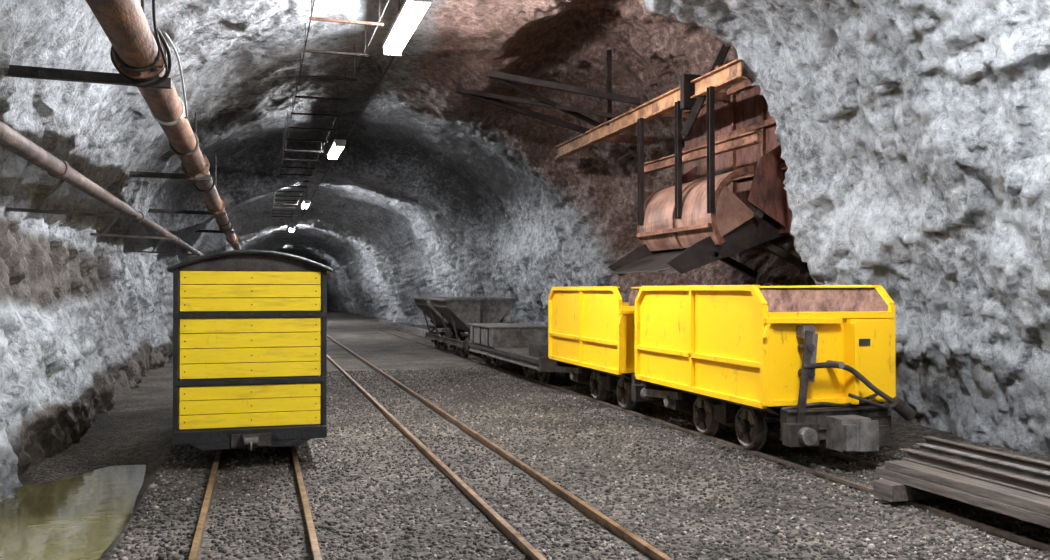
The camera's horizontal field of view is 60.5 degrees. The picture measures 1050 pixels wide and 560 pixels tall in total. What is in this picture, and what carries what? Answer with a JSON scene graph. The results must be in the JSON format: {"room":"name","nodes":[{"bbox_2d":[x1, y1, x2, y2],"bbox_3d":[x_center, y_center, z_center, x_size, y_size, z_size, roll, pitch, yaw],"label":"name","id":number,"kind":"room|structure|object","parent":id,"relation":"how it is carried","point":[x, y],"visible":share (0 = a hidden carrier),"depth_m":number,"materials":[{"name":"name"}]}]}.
{"room":"underground passage","nodes":[
{"label":"underground passage","id":0,"kind":"room"},
{"bbox_2d":[0,58,216,498],"bbox_3d":[-17.381,0.461,37.590,9.693,3.899,97.968,0,-1,-17],"label":"wall","id":1,"kind":"structure","parent":0,"point":[84,317],"depth_m":9.54,"materials":[{"name":"grey stone"}]},
{"bbox_2d":[0,121,203,256],"bbox_3d":[-6.583,-0.759,16.310,1.254,1.128,45.000,0,-1,-17],"label":"pipe","id":2,"kind":"object","parent":1,"relation":"attached to","point":[13,141],"visible":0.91,"depth_m":8.07,"materials":[{"name":"metal"}]},
{"bbox_2d":[0,0,1049,267],"bbox_3d":[-13.606,-2.180,38.740,16.668,2.877,97.968,0,-1,-17],"label":"ceiling","id":3,"kind":"structure","parent":0,"point":[423,156],"depth_m":12.51,"materials":[{"name":"grey stone"}]},
{"bbox_2d":[0,0,240,249],"bbox_3d":[-6.859,-1.886,18.327,1.561,1.218,49.000,0,-1,-17],"label":"pipe","id":4,"kind":"object","parent":3,"relation":"hanging from","point":[140,55],"visible":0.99,"depth_m":6.53,"materials":[{"name":"metal"}]},
{"bbox_2d":[301,188,310,208],"bbox_3d":[-7.208,-2.735,29.604,0.220,0.630,1.780,0,-1,-17],"label":"lamp","id":5,"kind":"object","parent":3,"relation":"hanging from","point":[305,203],"visible":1,"depth_m":29.12,"materials":[{"name":"white"}]},
{"bbox_2d":[272,0,394,234],"bbox_3d":[-5.946,-2.803,23.824,1.132,0.562,59.000,0,-1,-17],"label":"rack","id":6,"kind":"object","parent":3,"relation":"attached to","point":[376,24],"visible":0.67,"depth_m":13.22,"materials":[{"name":"metal"}]},
{"bbox_2d":[289,225,294,231],"bbox_3d":[-10.792,-2.600,41.682,0.220,0.630,1.780,0,-1,-17],"label":"lamp","id":7,"kind":"object","parent":6,"relation":"hanging from","point":[291,229],"visible":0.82,"depth_m":41.20,"materials":[{"name":"white"}]},
{"bbox_2d":[327,117,345,159],"bbox_3d":[-3.795,-2.863,18.100,0.220,0.630,1.780,0,-1,-17],"label":"lamp","id":8,"kind":"object","parent":6,"relation":"hanging from","point":[338,145],"visible":1,"depth_m":17.79,"materials":[{"name":"white"}]},
{"bbox_2d":[383,0,432,55],"bbox_3d":[-1.264,-2.958,9.568,0.220,0.630,2.080,0,-1,-17],"label":"lamp","id":9,"kind":"object","parent":3,"relation":"hanging from","point":[411,12],"visible":1,"depth_m":9.53,"materials":[{"name":"white"}]},
{"bbox_2d":[18,310,1049,559],"bbox_3d":[-13.986,2.065,38.722,18.979,0.470,98.240,0,-1,-17],"label":"floor","id":10,"kind":"structure","parent":0,"point":[139,430],"depth_m":7.53,"materials":[{"name":"grey gravel"}]},
{"bbox_2d":[0,465,145,559],"bbox_3d":[-1.970,1.728,1.170,1.500,0.170,17.400,0,-1,-17],"label":"water","id":11,"kind":"object","parent":10,"relation":"on","point":[79,517],"depth_m":6.51,"materials":[{"name":"liquid"}]},
{"bbox_2d":[188,446,321,559],"bbox_3d":[-9.230,1.886,30.638,2.243,0.192,76.037,0,-1,-18],"label":"railway track","id":12,"kind":"object","parent":10,"relation":"on","point":[195,547],"visible":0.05,"depth_m":5.88,"materials":[{"name":"orange metal"}]},
{"bbox_2d":[167,250,332,450],"bbox_3d":[-2.796,0.668,9.243,1.332,1.809,3.894,0,-1,-17],"label":"wagon","id":13,"kind":"object","parent":12,"relation":"on","point":[250,326],"visible":1,"depth_m":7.59,"materials":[{"name":"yellow wood"}]},
{"bbox_2d":[379,319,434,334],"bbox_3d":[-3.994,1.823,32.958,0.200,0.150,19.500,0,-1,-17],"label":"kerb stones","id":14,"kind":"object","parent":10,"relation":"on","point":[403,326],"visible":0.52,"depth_m":35.04,"materials":[{"name":"grey concrete"}]},
{"bbox_2d":[327,335,672,559],"bbox_3d":[-7.495,1.892,31.152,2.243,0.192,76.037,0,-1,-18],"label":"railway track","id":15,"kind":"object","parent":10,"relation":"on","point":[589,511],"visible":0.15,"depth_m":6.76,"materials":[{"name":"orange metal"}]},
{"bbox_2d":[112,367,1049,559],"bbox_3d":[-0.435,1.623,10.800,6.915,0.065,13.038,0,-1,-17],"label":"gravel ballast","id":16,"kind":"object","parent":10,"relation":"on","point":[937,548],"visible":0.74,"depth_m":6.48,"materials":[{"name":"gravel"}]},
{"bbox_2d":[379,329,1049,551],"bbox_3d":[0.519,1.721,14.739,1.100,0.167,40.000,0,-1,-17],"label":"railway track","id":17,"kind":"object","parent":10,"relation":"on","point":[1012,537],"visible":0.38,"depth_m":7.96,"materials":[{"name":"brown metal"}]},
{"bbox_2d":[412,297,469,350],"bbox_3d":[-1.849,1.085,22.467,1.670,1.317,2.210,0,-1,-17],"label":"wagon","id":18,"kind":"object","parent":17,"relation":"on","point":[423,303],"visible":0.48,"depth_m":22.14,"materials":[{"name":"grey metal"}]},
{"bbox_2d":[428,297,518,357],"bbox_3d":[-1.195,1.060,20.262,1.670,1.317,2.210,0,-1,-17],"label":"wagon","id":19,"kind":"object","parent":17,"relation":"on","point":[458,312],"visible":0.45,"depth_m":19.51,"materials":[{"name":"grey metal"}]},
{"bbox_2d":[466,323,569,382],"bbox_3d":[0.048,1.263,16.299,1.230,0.822,5.850,0,-1,-17],"label":"wagon","id":20,"kind":"object","parent":17,"relation":"on","point":[524,344],"visible":0.72,"depth_m":16.48,"materials":[{"name":"metal"}]},
{"bbox_2d":[548,286,695,409],"bbox_3d":[1.375,0.855,11.889,1.332,1.535,3.190,0,-1,-17],"label":"wagon","id":21,"kind":"object","parent":17,"relation":"on","point":[591,329],"visible":0.62,"depth_m":11.49,"materials":[{"name":"paint"}]},
{"bbox_2d":[635,285,915,451],"bbox_3d":[2.268,0.822,8.879,1.332,1.535,3.190,0,-1,-17],"label":"wagon","id":22,"kind":"object","parent":17,"relation":"on","point":[819,361],"visible":1,"depth_m":7.85,"materials":[{"name":"paint"}]},
{"bbox_2d":[873,436,1049,527],"bbox_3d":[3.462,1.366,5.367,1.300,0.318,3.950,0,-1,-17],"label":"rails","id":23,"kind":"object","parent":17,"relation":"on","point":[1012,485],"visible":1,"depth_m":5.98,"materials":[{"name":"wood"}]},
{"bbox_2d":[319,29,1049,453],"bbox_3d":[-10.380,0.263,39.670,11.585,4.545,97.968,0,-1,-17],"label":"wall","id":24,"kind":"structure","parent":0,"point":[930,187],"depth_m":8.64,"materials":[{"name":"grey stone"}]},
{"bbox_2d":[455,43,810,277],"bbox_3d":[1.124,-1.695,12.322,3.678,3.335,6.050,0,-1,-17],"label":"chute","id":25,"kind":"object","parent":24,"relation":"attached to","point":[729,199],"visible":0.86,"depth_m":10.88,"materials":[{"name":"metal"}]}
]}

